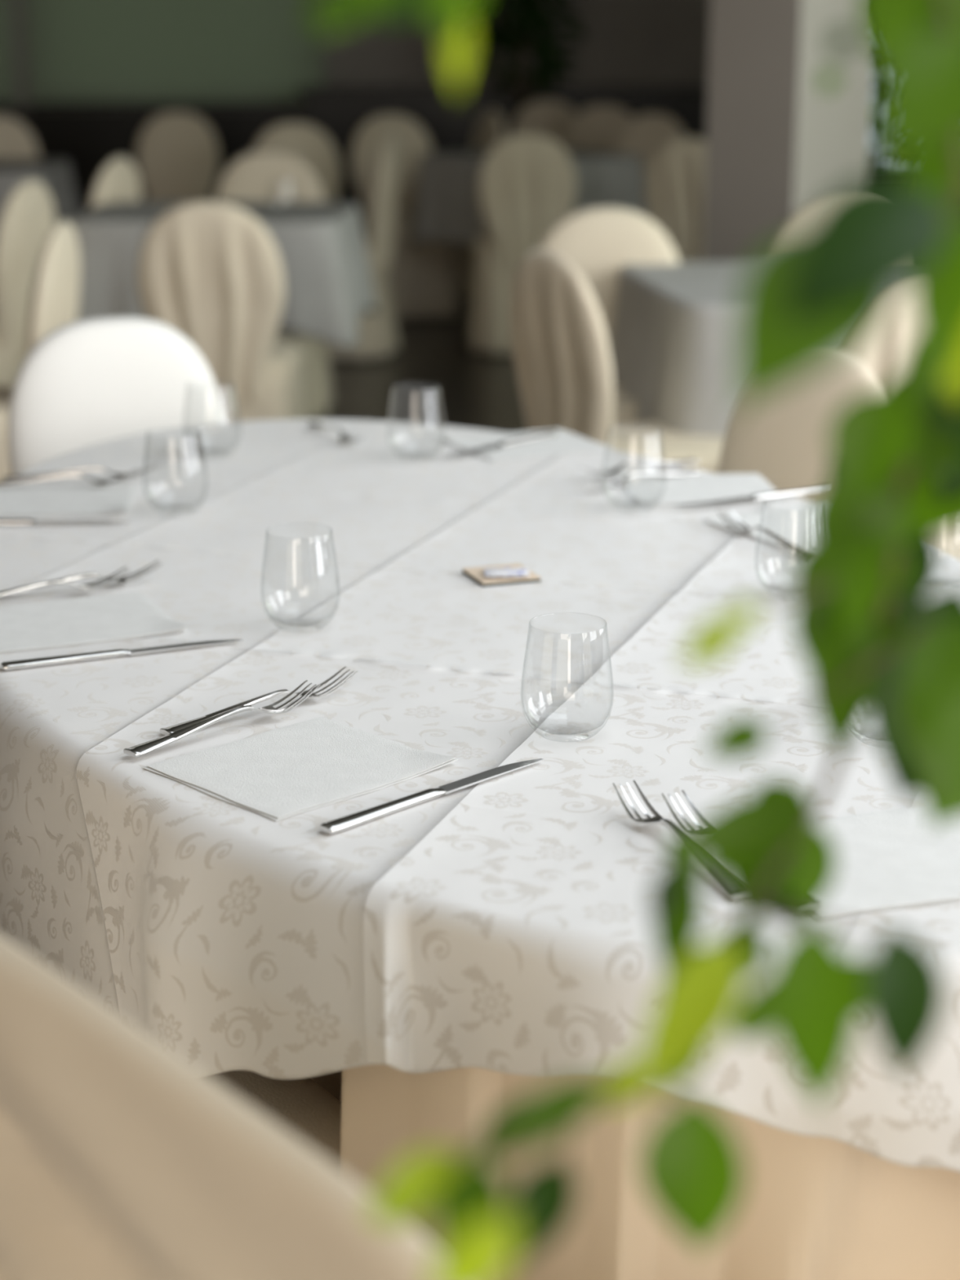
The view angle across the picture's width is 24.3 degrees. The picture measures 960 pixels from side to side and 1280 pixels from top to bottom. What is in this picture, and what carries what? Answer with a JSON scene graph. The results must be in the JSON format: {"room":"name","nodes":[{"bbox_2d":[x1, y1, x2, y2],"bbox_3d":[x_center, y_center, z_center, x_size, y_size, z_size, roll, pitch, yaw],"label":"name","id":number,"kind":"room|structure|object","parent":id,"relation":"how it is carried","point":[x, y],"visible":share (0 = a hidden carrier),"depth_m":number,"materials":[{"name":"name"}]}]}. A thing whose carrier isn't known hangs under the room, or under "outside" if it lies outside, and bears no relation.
{"room":"restaurant dining room","nodes":[
{"label":"restaurant dining room","id":0,"kind":"room"},
{"bbox_2d":[0,0,710,109],"bbox_3d":[-0.900,-3.922,12.997,8.200,3.200,0.150,0,16,0],"label":"wall","id":1,"kind":"structure","parent":0,"point":[630,42],"depth_m":13.05,"materials":[{"name":"grey paint"}]},
{"bbox_2d":[0,0,17,108],"bbox_3d":[-3.670,-4.081,12.825,1.900,2.000,0.035,0,16,0],"label":"window blind","id":2,"kind":"object","parent":1,"relation":"attached to","point":[7,85],"visible":1,"depth_m":13.03,"materials":[{"name":"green fabric"}]},
{"bbox_2d":[0,109,303,213],"bbox_3d":[-0.900,-2.740,13.248,8.200,0.790,0.020,0,16,0],"label":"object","id":3,"kind":"structure","parent":1,"relation":"attached to","point":[88,140],"depth_m":13.16,"materials":[{"name":"black paint"}]},
{"bbox_2d":[24,0,324,108],"bbox_3d":[-1.775,-4.081,12.825,1.730,2.000,0.035,0,16,0],"label":"window blind","id":4,"kind":"object","parent":1,"relation":"attached to","point":[82,54],"visible":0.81,"depth_m":13.02,"materials":[{"name":"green fabric"}]},
{"bbox_2d":[867,64,902,182],"bbox_3d":[2.385,-3.953,13.014,1.330,2.550,0.060,0,16,0],"label":"window","id":5,"kind":"structure","parent":1,"relation":"in","point":[882,113],"depth_m":13.27,"materials":[{"name":"grey"}]},
{"bbox_2d":[320,297,527,432],"bbox_3d":[-0.900,-0.112,5.689,8.500,0.100,16.300,0,16,0],"label":"floor","id":6,"kind":"structure","parent":0,"point":[478,390],"depth_m":8.55,"materials":[{"name":"stone"}]},
{"bbox_2d":[0,114,39,159],"bbox_3d":[-2.219,-1.952,10.274,0.475,0.888,0.569,-3,16,-10],"label":"banquet chair","id":7,"kind":"object","parent":6,"relation":"on","point":[17,141],"visible":0.06,"depth_m":10.40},
{"bbox_2d":[0,178,55,386],"bbox_3d":[-1.583,-0.955,6.794,0.569,0.888,0.475,4,16,12],"label":"banquet chair","id":8,"kind":"object","parent":6,"relation":"on","point":[28,217],"visible":0.57,"depth_m":6.62,"materials":[{"name":"beige fabric"}]},
{"bbox_2d":[0,219,80,481],"bbox_3d":[-1.263,-0.587,5.510,0.569,0.888,0.475,1,16,2],"label":"banquet chair","id":9,"kind":"object","parent":6,"relation":"on","point":[55,297],"visible":0.31,"depth_m":5.33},
{"bbox_2d":[88,155,141,210],"bbox_3d":[-1.471,-1.232,7.761,0.569,0.888,0.475,4,17,14],"label":"banquet chair","id":10,"kind":"object","parent":6,"relation":"on","point":[118,180],"visible":0.11,"depth_m":7.53,"materials":[{"name":"beige fabric"}]},
{"bbox_2d":[7,315,224,475],"bbox_3d":[-0.503,-0.050,3.639,0.475,0.888,0.567,-8,18,-27],"label":"banquet chair","id":11,"kind":"object","parent":6,"relation":"on","point":[86,383],"visible":0.16,"depth_m":3.72,"materials":[{"name":"white fabric"}]},
{"bbox_2d":[136,111,219,200],"bbox_3d":[-1.452,-2.034,10.560,0.475,0.888,0.569,0,16,0],"label":"banquet chair","id":12,"kind":"object","parent":6,"relation":"on","point":[178,157],"visible":0.32,"depth_m":10.69,"materials":[{"name":"beige fabric"}]},
{"bbox_2d":[0,934,439,1279],"bbox_3d":[0.041,0.589,1.364,0.582,0.913,0.627,-12,20,-36],"label":"banquet chair","id":13,"kind":"object","parent":6,"relation":"on","point":[121,1158],"visible":0.97,"depth_m":1.08,"materials":[{"name":"beige fabric"}]},
{"bbox_2d":[136,200,306,422],"bbox_3d":[-0.712,-0.801,6.259,0.475,0.888,0.569,1,16,2],"label":"banquet chair","id":14,"kind":"object","parent":6,"relation":"on","point":[211,273],"visible":0.51,"depth_m":5.97,"materials":[{"name":"beige fabric"}]},
{"bbox_2d":[214,149,333,418],"bbox_3d":[-0.758,-1.240,7.792,0.475,0.888,0.569,1,16,2],"label":"banquet chair","id":15,"kind":"object","parent":6,"relation":"on","point":[248,178],"visible":0.2,"depth_m":7.91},
{"bbox_2d":[208,1070,341,1168],"bbox_3d":[-0.372,0.430,1.881,0.598,0.932,0.499,-11,19,-33],"label":"banquet chair","id":16,"kind":"object","parent":6,"relation":"on","point":[301,1107],"visible":0.19,"depth_m":1.92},
{"bbox_2d":[253,121,341,201],"bbox_3d":[-0.769,-1.759,9.601,0.475,0.888,0.569,-3,16,-10],"label":"banquet chair","id":17,"kind":"object","parent":6,"relation":"on","point":[306,141],"visible":0.11,"depth_m":9.73,"materials":[{"name":"beige fabric"}]},
{"bbox_2d":[328,132,400,359],"bbox_3d":[-0.606,-1.625,9.134,0.569,0.888,0.475,2,16,8],"label":"banquet chair","id":18,"kind":"object","parent":6,"relation":"on","point":[378,335],"visible":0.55,"depth_m":9.02,"materials":[{"name":"beige fabric"}]},
{"bbox_2d":[351,113,458,319],"bbox_3d":[-0.353,-1.967,10.326,0.475,0.888,0.569,-4,17,-14],"label":"banquet chair","id":19,"kind":"object","parent":6,"relation":"on","point":[422,276],"visible":0.55,"depth_m":10.22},
{"bbox_2d":[453,108,505,297],"bbox_3d":[-0.177,-2.151,10.969,0.569,0.888,0.475,-6,17,-19],"label":"banquet chair","id":20,"kind":"object","parent":6,"relation":"on","point":[490,130],"visible":0.1,"depth_m":10.88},
{"bbox_2d":[297,85,707,213],"bbox_3d":[0.300,-2.726,12.942,2.660,0.930,0.455,0,16,0],"label":"wall","id":21,"kind":"structure","parent":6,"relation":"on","point":[450,125],"depth_m":12.65,"materials":[{"name":"black paint"}]},
{"bbox_2d":[467,133,577,355],"bbox_3d":[0.185,-1.669,9.288,0.475,0.888,0.569,-1,16,-2],"label":"banquet chair","id":22,"kind":"object","parent":6,"relation":"on","point":[527,185],"visible":0.61,"depth_m":9.02,"materials":[{"name":"beige fabric"}]},
{"bbox_2d":[470,0,588,113],"bbox_3d":[0.231,-3.009,12.138,0.717,1.918,0.772,4,16,14],"label":"potted plant","id":23,"kind":"object","parent":6,"relation":"on","point":[537,15],"visible":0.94,"depth_m":12.00,"materials":[{"name":"green plant"}]},
{"bbox_2d":[510,99,577,146],"bbox_3d":[0.358,-2.392,11.810,0.475,0.888,0.569,0,16,0],"label":"banquet chair","id":24,"kind":"object","parent":6,"relation":"on","point":[553,118],"visible":0.09,"depth_m":11.93,"materials":[{"name":"beige fabric"}]},
{"bbox_2d":[564,104,633,152],"bbox_3d":[0.586,-2.228,11.236,0.475,0.888,0.569,3,16,10],"label":"banquet chair","id":25,"kind":"object","parent":6,"relation":"on","point":[597,127],"visible":0.1,"depth_m":11.36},
{"bbox_2d":[538,206,679,425],"bbox_3d":[0.323,-0.612,5.600,0.475,0.888,0.569,0,16,0],"label":"banquet chair","id":26,"kind":"object","parent":6,"relation":"on","point":[597,242],"visible":0.06,"depth_m":5.71,"materials":[{"name":"beige fabric"}]},
{"bbox_2d":[509,248,724,474],"bbox_3d":[0.372,-0.437,4.989,0.569,0.888,0.475,-8,18,-27],"label":"banquet chair","id":27,"kind":"object","parent":6,"relation":"on","point":[560,347],"visible":0.39,"depth_m":4.79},
{"bbox_2d":[295,0,959,1279],"bbox_3d":[0.612,0.101,0.696,1.149,2.242,0.961,-8,18,-27],"label":"ficus tree","id":28,"kind":"object","parent":6,"relation":"on","point":[866,634],"visible":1,"depth_m":0.80,"materials":[{"name":"green plant"}]},
{"bbox_2d":[612,112,684,180],"bbox_3d":[0.684,-1.986,10.393,0.475,0.888,0.569,9,18,29],"label":"banquet chair","id":29,"kind":"object","parent":6,"relation":"on","point":[642,135],"visible":0.09,"depth_m":10.49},
{"bbox_2d":[644,137,706,262],"bbox_3d":[0.936,-1.579,8.974,0.475,0.888,0.569,9,18,29],"label":"banquet chair","id":30,"kind":"object","parent":6,"relation":"on","point":[674,181],"visible":0.28,"depth_m":8.72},
{"bbox_2d":[716,350,883,503],"bbox_3d":[0.318,0.009,3.432,0.569,0.888,0.475,-11,19,-33],"label":"banquet chair","id":31,"kind":"object","parent":6,"relation":"on","point":[780,435],"visible":0.12,"depth_m":3.46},
{"bbox_2d":[777,197,830,239],"bbox_3d":[0.962,-0.698,5.899,0.475,0.888,0.569,1,16,5],"label":"banquet chair","id":32,"kind":"object","parent":6,"relation":"on","point":[805,217],"visible":0.02,"depth_m":6.03,"materials":[{"name":"beige fabric"}]},
{"bbox_2d":[871,59,910,172],"bbox_3d":[1.936,-2.205,8.634,1.015,2.302,1.007,-1,16,-4],"label":"ficus tree","id":33,"kind":"object","parent":6,"relation":"on","point":[881,83],"visible":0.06,"depth_m":8.63,"materials":[{"name":"green plant"}]},
{"bbox_2d":[847,275,959,559],"bbox_3d":[0.828,-0.373,4.764,0.475,0.888,0.569,-4,17,-14],"label":"banquet chair","id":34,"kind":"object","parent":6,"relation":"on","point":[886,348],"visible":0.02,"depth_m":4.41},
{"bbox_3d":[0.830,-0.500,5.495,0.770,0.753,0.770,-2,16,-8],"label":"dining table","id":35,"kind":"object","parent":6,"relation":"on","visible":0},
{"bbox_2d":[609,260,755,436],"bbox_3d":[0.830,-0.693,5.442,0.959,0.370,0.962,-2,16,-8],"label":"tablecloth","id":36,"kind":"object","parent":35,"relation":"on","point":[673,344],"visible":0.38,"depth_m":5.11,"materials":[{"name":"fabric"}]},
{"bbox_3d":[-0.840,-1.004,7.254,0.750,0.753,0.630,1,16,3],"label":"dining table","id":37,"kind":"object","parent":6,"relation":"on","visible":0},
{"bbox_2d":[67,200,377,346],"bbox_3d":[-0.835,-1.192,7.200,0.961,0.378,0.818,1,16,3],"label":"tablecloth","id":38,"kind":"object","parent":37,"relation":"on","point":[321,246],"visible":0.61,"depth_m":6.84,"materials":[{"name":"fabric"}]},
{"bbox_3d":[0.220,-1.756,9.879,0.630,0.753,0.630,-12,20,-36],"label":"dining table","id":39,"kind":"object","parent":6,"relation":"on","visible":0},
{"bbox_2d":[408,148,648,248],"bbox_3d":[0.222,-1.925,9.829,0.820,0.416,0.823,-12,20,-36],"label":"tablecloth","id":40,"kind":"object","parent":39,"relation":"on","point":[447,209],"visible":0.53,"depth_m":9.65,"materials":[{"name":"fabric"}]},
{"bbox_3d":[-2.150,-1.568,9.225,0.750,0.753,0.630,0,16,0],"label":"dining table","id":41,"kind":"object","parent":6,"relation":"on","visible":0},
{"bbox_2d":[0,159,79,226],"bbox_3d":[-2.148,-1.746,9.175,0.965,0.401,0.817,0,16,0],"label":"tablecloth","id":42,"kind":"object","parent":41,"relation":"on","point":[55,175],"visible":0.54,"depth_m":9.05,"materials":[{"name":"fabric"}]},
{"bbox_2d":[702,0,873,261],"bbox_3d":[0.990,-2.207,7.013,0.374,3.200,0.374,-14,21,-41],"label":"pillar","id":43,"kind":"structure","parent":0,"point":[776,146],"depth_m":7.03,"materials":[{"name":"beige paint"}]},
{"label":"outside","id":44,"kind":"structure","parent":0,"visible":0},
{"bbox_2d":[874,168,902,175],"bbox_3d":[0.000,-3.214,16.587,16.000,0.100,6.340,0,16,0],"label":"lawn","id":45,"kind":"structure","parent":44,"point":[895,173],"depth_m":19.24,"materials":[{"name":"green plant"}]},
{"bbox_2d":[867,49,909,175],"bbox_3d":[2.901,-4.426,14.548,4.536,3.614,1.577,0,16,0],"label":"hedge","id":46,"kind":"object","parent":45,"relation":"on","point":[889,171],"visible":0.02,"depth_m":15.03,"materials":[{"name":"green plant"}]},
{"bbox_3d":[-0.004,0.301,2.698,1.306,0.755,2.082,0,16,0],"label":"dining table","id":47,"kind":"object","parent":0,"visible":0},
{"bbox_2d":[0,418,959,1172],"bbox_3d":[-0.005,0.054,2.627,1.272,0.252,2.300,-5,17,-17],"label":"tablecloth","id":48,"kind":"object","parent":47,"relation":"on","point":[503,923],"visible":0.8,"depth_m":2.05,"materials":[{"name":"white fabric"}]},
{"bbox_2d":[0,519,129,525],"bbox_3d":[-0.577,-0.152,2.874,0.252,0.007,0.017,-1,16,-3],"label":"table knife","id":49,"kind":"object","parent":48,"relation":"on","point":[2,522],"visible":1,"depth_m":2.87,"materials":[{"name":"silver metal"}]},
{"bbox_2d":[0,566,131,596],"bbox_3d":[-0.497,-0.059,2.509,0.216,0.021,0.025,-8,18,-25],"label":"fork","id":50,"kind":"object","parent":48,"relation":"on","point":[88,586],"visible":1,"depth_m":2.52,"materials":[{"name":"silver metal"}]},
{"bbox_2d":[0,484,137,516],"bbox_3d":[-0.571,-0.191,3.011,0.205,0.007,0.187,-1,16,-3],"label":"napkin","id":51,"kind":"object","parent":48,"relation":"on","point":[64,500],"visible":1,"depth_m":3.01,"materials":[{"name":"fabric"}]},
{"bbox_2d":[0,468,139,485],"bbox_3d":[-0.579,-0.223,3.081,0.216,0.021,0.025,-1,16,-2],"label":"fork","id":52,"kind":"object","parent":48,"relation":"on","point":[70,475],"visible":1,"depth_m":3.08,"materials":[{"name":"silver metal"}]},
{"bbox_2d":[4,462,159,480],"bbox_3d":[-0.559,-0.236,3.136,0.216,0.021,0.025,0,16,-1],"label":"fork","id":53,"kind":"object","parent":48,"relation":"on","point":[86,469],"visible":0.88,"depth_m":3.13,"materials":[{"name":"silver metal"}]},
{"bbox_2d":[0,560,164,597],"bbox_3d":[-0.466,-0.068,2.549,0.216,0.021,0.025,-8,18,-25],"label":"fork","id":54,"kind":"object","parent":48,"relation":"on","point":[121,580],"visible":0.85,"depth_m":2.57,"materials":[{"name":"silver metal"}]},
{"bbox_2d":[0,591,186,653],"bbox_3d":[-0.443,-0.023,2.424,0.205,0.007,0.187,-7,17,-23],"label":"napkin","id":55,"kind":"object","parent":48,"relation":"on","point":[91,620],"visible":1,"depth_m":2.42,"materials":[{"name":"fabric"}]},
{"bbox_2d":[0,639,242,671],"bbox_3d":[-0.367,0.013,2.300,0.252,0.007,0.017,-7,17,-23],"label":"table knife","id":56,"kind":"object","parent":48,"relation":"on","point":[59,660],"visible":1,"depth_m":2.28,"materials":[{"name":"silver metal"}]},
{"bbox_2d":[142,426,208,512],"bbox_3d":[-0.401,-0.221,2.934,0.085,0.107,0.085,-7,17,-24],"label":"glass","id":57,"kind":"object","parent":48,"relation":"on","point":[189,427],"visible":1,"depth_m":2.94,"materials":[{"name":"clear glass"}]},
{"bbox_2d":[183,382,241,455],"bbox_3d":[-0.396,-0.326,3.302,0.085,0.107,0.085,2,16,8],"label":"glass","id":58,"kind":"object","parent":48,"relation":"on","point":[187,383],"visible":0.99,"depth_m":3.30,"materials":[{"name":"clear glass"}]},
{"bbox_2d":[123,680,320,757],"bbox_3d":[-0.235,0.071,2.054,0.216,0.021,0.025,-15,22,-43],"label":"fork","id":59,"kind":"object","parent":48,"relation":"on","point":[136,751],"visible":1,"depth_m":2.04,"materials":[{"name":"silver metal"}]},
{"bbox_2d":[160,666,358,735],"bbox_3d":[-0.207,0.058,2.112,0.216,0.021,0.025,-13,21,-39],"label":"fork","id":60,"kind":"object","parent":48,"relation":"on","point":[169,730],"visible":0.77,"depth_m":2.12,"materials":[{"name":"silver metal"}]},
{"bbox_2d":[142,716,457,821],"bbox_3d":[-0.158,0.108,1.968,0.207,0.007,0.187,-15,22,-42],"label":"napkin","id":61,"kind":"object","parent":48,"relation":"on","point":[278,774],"visible":1,"depth_m":1.96,"materials":[{"name":"fabric"}]},
{"bbox_2d":[260,522,340,630],"bbox_3d":[-0.193,-0.066,2.392,0.085,0.107,0.085,10,19,31],"label":"glass","id":62,"kind":"object","parent":48,"relation":"on","point":[294,522],"visible":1,"depth_m":2.39,"materials":[{"name":"clear glass"}]},
{"bbox_2d":[306,422,364,443],"bbox_3d":[-0.224,-0.324,3.445,0.025,0.021,0.216,-7,17,-22],"label":"fork","id":63,"kind":"object","parent":48,"relation":"on","point":[344,437],"visible":1,"depth_m":3.42,"materials":[{"name":"silver metal"}]},
{"bbox_2d":[387,383,445,459],"bbox_3d":[-0.093,-0.319,3.277,0.085,0.107,0.085,13,21,39],"label":"glass","id":64,"kind":"object","parent":48,"relation":"on","point":[436,384],"visible":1,"depth_m":3.28,"materials":[{"name":"clear glass"}]},
{"bbox_2d":[319,758,543,834],"bbox_3d":[-0.037,0.129,1.894,0.017,0.007,0.252,15,22,43],"label":"table knife","id":65,"kind":"object","parent":48,"relation":"on","point":[351,820],"visible":1,"depth_m":1.87,"materials":[{"name":"silver metal"}]},
{"bbox_2d":[462,563,541,586],"bbox_3d":[0.025,-0.076,2.615,0.072,0.005,0.072,-6,17,-19],"label":"coaster","id":66,"kind":"object","parent":48,"relation":"on","point":[477,574],"visible":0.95,"depth_m":2.59,"materials":[{"name":"brown wood"}]},
{"bbox_2d":[484,567,529,577],"bbox_3d":[0.031,-0.079,2.604,0.052,0.007,0.040,-1,16,-2],"label":"sachet","id":67,"kind":"object","parent":66,"relation":"on","point":[493,571],"visible":1,"depth_m":2.60,"materials":[{"name":"paper"}]},
{"bbox_2d":[440,428,615,461],"bbox_3d":[0.071,-0.300,3.390,0.208,0.007,0.187,-7,18,-24],"label":"napkin","id":68,"kind":"object","parent":48,"relation":"on","point":[566,442],"visible":0.94,"depth_m":3.38,"materials":[{"name":"fabric"}]},
{"bbox_2d":[441,431,557,457],"bbox_3d":[0.032,-0.294,3.358,0.017,0.007,0.252,14,21,39],"label":"table knife","id":69,"kind":"object","parent":68,"relation":"on","point":[548,433],"visible":1,"depth_m":3.37,"materials":[{"name":"silver metal"}]},
{"bbox_2d":[520,613,613,740],"bbox_3d":[0.080,0.036,2.039,0.085,0.107,0.085,0,16,0],"label":"glass","id":70,"kind":"object","parent":48,"relation":"on","point":[583,613],"visible":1,"depth_m":2.04,"materials":[{"name":"clear glass"}]},
{"bbox_2d":[601,423,666,509],"bbox_3d":[0.204,-0.227,2.954,0.085,0.107,0.085,-5,17,-16],"label":"glass","id":71,"kind":"object","parent":48,"relation":"on","point":[639,424],"visible":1,"depth_m":2.96,"materials":[{"name":"clear glass"}]},
{"bbox_2d":[577,458,698,475],"bbox_3d":[0.226,-0.250,3.175,0.216,0.021,0.025,-12,20,-36],"label":"fork","id":72,"kind":"object","parent":48,"relation":"on","point":[615,471],"visible":0.99,"depth_m":3.17,"materials":[{"name":"silver metal"}]},
{"bbox_2d":[582,469,700,488],"bbox_3d":[0.228,-0.229,3.112,0.216,0.021,0.025,-14,21,-40],"label":"fork","id":73,"kind":"object","parent":48,"relation":"on","point":[620,483],"visible":1,"depth_m":3.10,"materials":[{"name":"silver metal"}]},
{"bbox_2d":[612,780,737,900],"bbox_3d":[0.158,0.156,1.769,0.025,0.021,0.216,-6,17,-20],"label":"fork","id":74,"kind":"object","parent":48,"relation":"on","point":[722,880],"visible":0.75,"depth_m":1.81,"materials":[{"name":"silver metal"}]},
{"bbox_2d":[616,472,788,506],"bbox_3d":[0.304,-0.211,3.081,0.206,0.007,0.187,-2,16,-6],"label":"napkin","id":75,"kind":"object","parent":48,"relation":"on","point":[677,489],"visible":0.94,"depth_m":3.08,"materials":[{"name":"fabric"}]},
{"bbox_2d":[661,790,822,910],"bbox_3d":[0.201,0.162,1.739,0.025,0.021,0.216,-7,17,-23],"label":"fork","id":76,"kind":"object","parent":48,"relation":"on","point":[819,905],"visible":0.23,"depth_m":1.81,"materials":[{"name":"silver metal"}]},
{"bbox_2d":[673,484,826,506],"bbox_3d":[0.371,-0.192,3.003,0.252,0.007,0.017,-8,18,-27],"label":"table knife","id":77,"kind":"object","parent":48,"relation":"on","point":[814,489],"visible":0.92,"depth_m":3.01,"materials":[{"name":"silver metal"}]},
{"bbox_2d":[702,504,815,550],"bbox_3d":[0.424,-0.149,2.866,0.208,0.007,0.187,-9,18,-29],"label":"napkin","id":78,"kind":"object","parent":48,"relation":"on","point":[793,525],"visible":0.53,"depth_m":2.87,"materials":[{"name":"fabric"}]},
{"bbox_2d":[716,509,804,556],"bbox_3d":[0.358,-0.130,2.767,0.025,0.021,0.216,-7,18,-24],"label":"fork","id":79,"kind":"object","parent":48,"relation":"on","point":[795,549],"visible":0.91,"depth_m":2.78,"materials":[{"name":"silver metal"}]},
{"bbox_2d":[755,496,816,596],"bbox_3d":[0.354,-0.103,2.522,0.085,0.107,0.085,5,17,16],"label":"glass","id":80,"kind":"object","parent":48,"relation":"on","point":[777,496],"visible":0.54,"depth_m":2.52,"materials":[{"name":"clear glass"}]},
{"bbox_2d":[808,805,959,919],"bbox_3d":[0.316,0.169,1.755,0.208,0.007,0.187,-5,17,-18],"label":"napkin","id":81,"kind":"object","parent":48,"relation":"on","point":[886,860],"visible":0.68,"depth_m":1.74,"materials":[{"name":"fabric"}]},
{"bbox_2d":[309,1064,959,1279],"bbox_3d":[-0.002,0.300,2.700,1.199,0.731,2.209,-7,17,-22],"label":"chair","id":82,"kind":"object","parent":47,"relation":"attached to","point":[809,1207],"visible":0.06,"depth_m":1.67,"materials":[{"name":"beige fabric"}]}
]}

